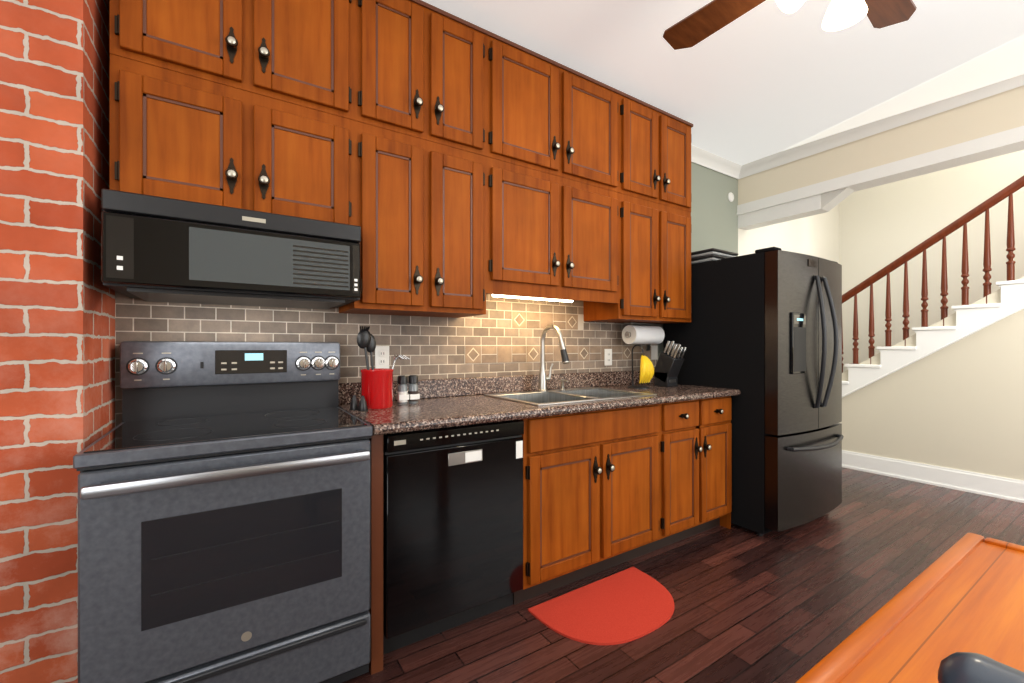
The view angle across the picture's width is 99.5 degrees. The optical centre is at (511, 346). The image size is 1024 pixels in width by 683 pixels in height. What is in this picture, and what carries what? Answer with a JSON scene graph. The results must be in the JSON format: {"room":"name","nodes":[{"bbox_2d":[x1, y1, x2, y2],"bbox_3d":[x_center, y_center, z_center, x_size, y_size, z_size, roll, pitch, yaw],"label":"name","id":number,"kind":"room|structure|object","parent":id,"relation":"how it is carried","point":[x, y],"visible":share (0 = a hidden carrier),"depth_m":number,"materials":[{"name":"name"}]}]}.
{"room":"kitchen","nodes":[
{"label":"kitchen","id":0,"kind":"room"},
{"bbox_2d":[0,0,114,682],"bbox_3d":[-2.103,-0.210,1.004,1.700,2.800,0.430,0,0,-33],"label":"brick wall","id":1,"kind":"structure","parent":0,"point":[57,355],"depth_m":1.25,"materials":[{"name":"red brick"}]},
{"bbox_2d":[342,467,1023,682],"bbox_3d":[1.635,1.215,1.117,8.100,0.050,4.300,0,0,-33],"label":"floor","id":2,"kind":"structure","parent":0,"point":[794,604],"depth_m":2.02,"materials":[{"name":"brown wood"}]},
{"bbox_2d":[73,341,372,682],"bbox_3d":[-0.962,0.585,1.558,0.760,1.210,0.689,0,0,-33],"label":"range","id":3,"kind":"object","parent":2,"relation":"on","point":[223,512],"visible":1,"depth_m":1.35,"materials":[{"name":"grey metal"}]},
{"bbox_2d":[383,419,523,654],"bbox_3d":[-0.362,0.756,1.996,0.616,0.868,0.596,0,0,-33],"label":"dishwasher","id":4,"kind":"object","parent":2,"relation":"on","point":[452,527],"visible":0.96,"depth_m":1.73,"materials":[{"name":"black metal"}]},
{"bbox_2d":[369,417,544,674],"bbox_3d":[-0.348,0.752,2.011,0.749,0.876,0.604,0,0,-33],"label":"base cabinet","id":5,"kind":"object","parent":2,"relation":"on","point":[533,436],"depth_m":1.93,"materials":[{"name":"brown wood"}]},
{"bbox_2d":[528,567,673,644],"bbox_3d":[0.470,1.185,1.971,0.690,0.009,0.400,0,0,-33],"label":"rug","id":6,"kind":"object","parent":2,"relation":"on","point":[628,605],"visible":1,"depth_m":1.94,"materials":[{"name":"red fabric"}]},
{"bbox_2d":[545,403,668,592],"bbox_3d":[0.299,0.752,2.429,0.958,0.876,0.604,0,0,-33],"label":"base cabinet","id":7,"kind":"object","parent":2,"relation":"on","point":[604,489],"depth_m":2.18,"materials":[{"name":"brown wood"}]},
{"bbox_2d":[338,370,740,435],"bbox_3d":[0.320,0.245,2.421,2.328,0.140,0.658,0,0,-33],"label":"countertop","id":8,"kind":"structure","parent":7,"relation":"on","point":[448,402],"depth_m":2.20,"materials":[{"name":"stone"}]},
{"bbox_2d":[350,395,367,410],"bbox_3d":[-0.661,0.242,1.868,0.091,0.066,0.040,0,0,29],"label":"shakers","id":9,"kind":"object","parent":8,"relation":"on","point":[361,405],"visible":0.98,"depth_m":1.85,"materials":[{"name":"black plastic"}]},
{"bbox_2d":[357,326,409,408],"bbox_3d":[-0.587,0.091,1.984,0.222,0.367,0.146,0,0,-33],"label":"utensil crock","id":10,"kind":"object","parent":8,"relation":"on","point":[376,388],"visible":0.94,"depth_m":1.92,"materials":[{"name":"red ceramic"}]},
{"bbox_2d":[396,375,408,403],"bbox_3d":[-0.525,0.207,2.078,0.048,0.135,0.047,0,0,-33],"label":"grinder","id":11,"kind":"object","parent":8,"relation":"on","point":[402,395],"visible":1,"depth_m":2.06,"materials":[{"name":"clear glass"}]},
{"bbox_2d":[408,375,419,403],"bbox_3d":[-0.480,0.207,2.107,0.048,0.135,0.047,0,0,-33],"label":"grinder","id":12,"kind":"object","parent":8,"relation":"on","point":[414,396],"visible":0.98,"depth_m":2.09,"materials":[{"name":"clear glass"}]},
{"bbox_2d":[537,324,569,391],"bbox_3d":[0.300,0.069,2.551,0.206,0.397,0.268,0,0,-33],"label":"faucet","id":13,"kind":"object","parent":8,"relation":"on","point":[542,384],"visible":1,"depth_m":2.58,"materials":[{"name":"silver metal"}]},
{"bbox_2d":[484,387,656,405],"bbox_3d":[0.332,0.362,2.442,0.834,0.187,0.514,0,0,-33],"label":"sink","id":14,"kind":"object","parent":8,"relation":"in","point":[558,396],"visible":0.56,"depth_m":2.52,"materials":[{"name":"silver metal"}]},
{"bbox_2d":[628,344,649,388],"bbox_3d":[0.841,0.130,2.879,0.140,0.290,0.140,0,0,-33],"label":"stand","id":15,"kind":"object","parent":8,"relation":"on","point":[639,387],"visible":1,"depth_m":2.87,"materials":[{"name":"black metal"}]},
{"bbox_2d":[639,353,653,383],"bbox_3d":[0.873,0.145,2.829,0.120,0.200,0.069,0,0,-33],"label":"bananas","id":16,"kind":"object","parent":15,"relation":"hanging from","point":[646,370],"visible":1,"depth_m":2.81,"materials":[{"name":"yellow food"}]},
{"bbox_2d":[653,341,686,386],"bbox_3d":[1.088,0.117,2.977,0.110,0.315,0.217,0,0,-33],"label":"knife block","id":17,"kind":"object","parent":8,"relation":"on","point":[668,366],"visible":1,"depth_m":2.94,"materials":[{"name":"black"}]},
{"bbox_2d":[669,396,731,544],"bbox_3d":[0.958,0.752,2.856,0.749,0.876,0.604,0,0,-33],"label":"base cabinet","id":18,"kind":"object","parent":2,"relation":"on","point":[700,431],"depth_m":2.62,"materials":[{"name":"brown wood"}]},
{"bbox_2d":[663,247,843,535],"bbox_3d":[1.785,0.291,3.146,0.905,1.797,0.936,0,0,-33],"label":"refrigerator","id":19,"kind":"object","parent":2,"relation":"on","point":[761,331],"visible":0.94,"depth_m":2.76,"materials":[{"name":"black metal"}]},
{"bbox_2d":[691,248,737,264],"bbox_3d":[1.457,-0.638,3.253,0.320,0.106,0.320,0,0,-33],"label":"containers","id":20,"kind":"object","parent":19,"relation":"on","point":[708,255],"visible":0.29,"depth_m":3.10,"materials":[{"name":"grey plastic"}]},
{"bbox_2d":[796,533,1023,682],"bbox_3d":[1.102,0.808,0.129,0.870,0.763,1.520,0,0,-33],"label":"dining table","id":21,"kind":"object","parent":2,"relation":"on","point":[965,593],"visible":1,"depth_m":0.68,"materials":[{"name":"brown wood"}]},
{"bbox_2d":[938,652,1023,682],"bbox_3d":[0.612,0.706,0.227,0.427,0.969,0.484,0,0,-33],"label":"dining chair","id":22,"kind":"object","parent":2,"relation":"on","point":[962,667],"visible":1,"depth_m":0.30,"materials":[{"name":"grey paint"}]},
{"bbox_2d":[422,0,1023,164],"bbox_3d":[1.236,-1.635,0.860,7.150,0.050,4.300,0,0,-33],"label":"ceiling","id":23,"kind":"structure","parent":0,"point":[766,78],"depth_m":2.39,"materials":[{"name":"white paint"}]},
{"bbox_2d":[663,0,916,49],"bbox_3d":[1.054,-1.348,1.372,0.940,0.523,0.940,0,0,7],"label":"ceiling fan","id":24,"kind":"object","parent":23,"relation":"hanging from","point":[702,23],"visible":1,"depth_m":1.68,"materials":[{"name":"brown wood"}]},
{"bbox_2d":[658,162,838,358],"bbox_3d":[0.435,-1.610,2.973,8.100,5.600,0.120,0,0,-33],"label":"wall","id":25,"kind":"structure","parent":0,"point":[714,219],"depth_m":3.93,"materials":[{"name":"grey paint"}]},
{"bbox_2d":[110,44,361,235],"bbox_3d":[-1.059,-0.710,1.729,0.760,0.469,0.344,0,0,-33],"label":"upper cabinet","id":26,"kind":"object","parent":25,"relation":"attached to","point":[178,131],"depth_m":1.55,"materials":[{"name":"brown wood"}]},
{"bbox_2d":[101,188,360,308],"bbox_3d":[-1.023,-0.322,1.673,0.750,0.297,0.456,0,0,-33],"label":"microwave","id":27,"kind":"object","parent":26,"relation":"attached to","point":[158,249],"visible":1,"depth_m":1.46,"materials":[{"name":"black metal"}]},
{"bbox_2d":[110,0,369,123],"bbox_3d":[-1.044,-1.254,1.739,0.795,0.619,0.344,0,0,-33],"label":"upper cabinet","id":28,"kind":"object","parent":25,"relation":"attached to","point":[319,50],"depth_m":1.62,"materials":[{"name":"brown wood"}]},
{"bbox_2d":[115,291,657,426],"bbox_3d":[-0.192,-0.090,2.487,3.120,0.840,0.014,0,0,-33],"label":"tile backsplash","id":29,"kind":"structure","parent":25,"relation":"attached to","point":[501,337],"depth_m":2.31,"materials":[{"name":"beige tile"}]},
{"bbox_2d":[375,346,388,367],"bbox_3d":[-0.651,0.055,2.176,0.072,0.116,0.008,0,0,-33],"label":"electrical outlet","id":30,"kind":"object","parent":29,"relation":"attached to","point":[381,356],"visible":0.88,"depth_m":2.17,"materials":[{"name":"white plastic"}]},
{"bbox_2d":[605,349,611,365],"bbox_3d":[0.675,0.075,3.034,0.072,0.116,0.008,0,0,-33],"label":"electrical outlet","id":31,"kind":"object","parent":29,"relation":"attached to","point":[608,356],"visible":1,"depth_m":3.03,"materials":[{"name":"white plastic"}]},
{"bbox_2d":[339,124,497,317],"bbox_3d":[-0.476,-0.552,2.107,0.700,0.784,0.344,0,0,-33],"label":"upper cabinet","id":32,"kind":"object","parent":25,"relation":"attached to","point":[451,165],"depth_m":1.98,"materials":[{"name":"brown wood"}]},
{"bbox_2d":[370,0,497,159],"bbox_3d":[-0.476,-1.254,2.107,0.700,0.619,0.344,0,0,-33],"label":"upper cabinet","id":33,"kind":"object","parent":25,"relation":"attached to","point":[434,71],"depth_m":1.98,"materials":[{"name":"brown wood"}]},
{"bbox_2d":[498,160,625,300],"bbox_3d":[0.179,-0.628,2.530,0.930,0.634,0.344,0,0,-33],"label":"upper cabinet","id":34,"kind":"object","parent":25,"relation":"attached to","point":[561,238],"depth_m":2.38,"materials":[{"name":"brown wood"}]},
{"bbox_2d":[492,294,572,302],"bbox_3d":[0.128,-0.284,2.417,0.580,0.049,0.060,0,0,-33],"label":"under-cabinet light","id":35,"kind":"object","parent":34,"relation":"attached to","point":[529,298],"visible":0.37,"depth_m":2.40,"materials":[{"name":"white plastic"}]},
{"bbox_2d":[498,35,629,195],"bbox_3d":[0.179,-1.254,2.530,1.000,0.619,0.344,0,0,-33],"label":"upper cabinet","id":36,"kind":"object","parent":25,"relation":"attached to","point":[557,118],"depth_m":2.40,"materials":[{"name":"brown wood"}]},
{"bbox_2d":[578,196,691,323],"bbox_3d":[0.859,-0.558,2.970,0.760,0.774,0.344,0,0,-33],"label":"upper cabinet","id":37,"kind":"object","parent":25,"relation":"attached to","point":[658,236],"depth_m":2.82,"materials":[{"name":"brown wood"}]},
{"bbox_2d":[622,323,664,350],"bbox_3d":[0.928,-0.067,3.098,0.356,0.194,0.177,0,0,-33],"label":"paper towel holder","id":38,"kind":"object","parent":37,"relation":"attached to","point":[647,334],"visible":1,"depth_m":3.02,"materials":[{"name":"white paper"}]},
{"bbox_2d":[630,96,692,211],"bbox_3d":[0.859,-1.254,2.970,0.760,0.619,0.344,0,0,-33],"label":"upper cabinet","id":39,"kind":"object","parent":25,"relation":"attached to","point":[660,140],"depth_m":2.85,"materials":[{"name":"brown wood"}]},
{"bbox_2d":[691,145,742,177],"bbox_3d":[1.554,-1.565,3.581,1.060,0.090,0.075,0,0,-33],"label":"crown molding","id":40,"kind":"structure","parent":25,"relation":"attached to","point":[707,159],"depth_m":3.70,"materials":[{"name":"white wood"}]},
{"bbox_2d":[728,192,733,201],"bbox_3d":[1.966,-1.340,3.884,0.084,0.084,0.012,0,0,-33],"label":"air vent","id":41,"kind":"object","parent":25,"relation":"in","point":[730,196],"visible":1,"depth_m":3.88,"materials":[{"name":"white plastic"}]},
{"bbox_2d":[737,85,1023,229],"bbox_3d":[3.289,-1.345,2.188,0.180,0.530,4.300,0,0,-33],"label":"header","id":42,"kind":"object","parent":25,"relation":"attached to","point":[992,126],"visible":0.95,"depth_m":3.07,"materials":[{"name":"beige paint"}]},
{"bbox_2d":[736,74,1023,179],"bbox_3d":[3.200,-1.565,2.129,0.075,0.090,4.300,0,0,-33],"label":"crown molding","id":43,"kind":"structure","parent":42,"relation":"attached to","point":[844,137],"depth_m":3.08,"materials":[{"name":"white wood"}]},
{"bbox_2d":[786,35,1023,149],"bbox_3d":[2.785,-1.559,1.778,1.148,0.098,4.140,0,0,-33],"label":"ceiling","id":44,"kind":"structure","parent":0,"point":[1002,62],"depth_m":2.63,"materials":[{"name":"white paint"}]},
{"bbox_2d":[839,150,1023,371],"bbox_3d":[5.053,-1.610,3.400,0.120,5.600,4.420,0,0,-33],"label":"wall","id":45,"kind":"structure","parent":0,"point":[881,226],"depth_m":4.52,"materials":[{"name":"white paint"}]},
{"bbox_2d":[839,276,1023,480],"bbox_3d":[4.280,-0.611,2.829,0.100,3.602,4.300,0,0,-33],"label":"wall","id":46,"kind":"structure","parent":0,"point":[959,405],"depth_m":3.63,"materials":[{"name":"beige paint"}]},
{"bbox_2d":[842,279,1023,397],"bbox_3d":[4.700,-0.871,2.929,0.985,3.022,4.283,0,0,-33],"label":"stairs","id":47,"kind":"structure","parent":46,"relation":"attached to","point":[972,319],"depth_m":3.69,"materials":[{"name":"white wood"}]},
{"bbox_2d":[842,176,1023,372],"bbox_3d":[4.290,-1.463,2.758,0.060,3.603,4.464,0,0,-33],"label":"handrail","id":48,"kind":"object","parent":47,"relation":"on","point":[989,203],"visible":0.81,"depth_m":3.69,"materials":[{"name":"brown wood"}]},
{"bbox_2d":[842,450,1023,502],"bbox_3d":[4.231,1.107,2.791,0.024,0.165,4.290,0,0,-33],"label":"baseboard","id":49,"kind":"structure","parent":46,"relation":"attached to","point":[988,485],"depth_m":3.70,"materials":[{"name":"white wood"}]}
]}

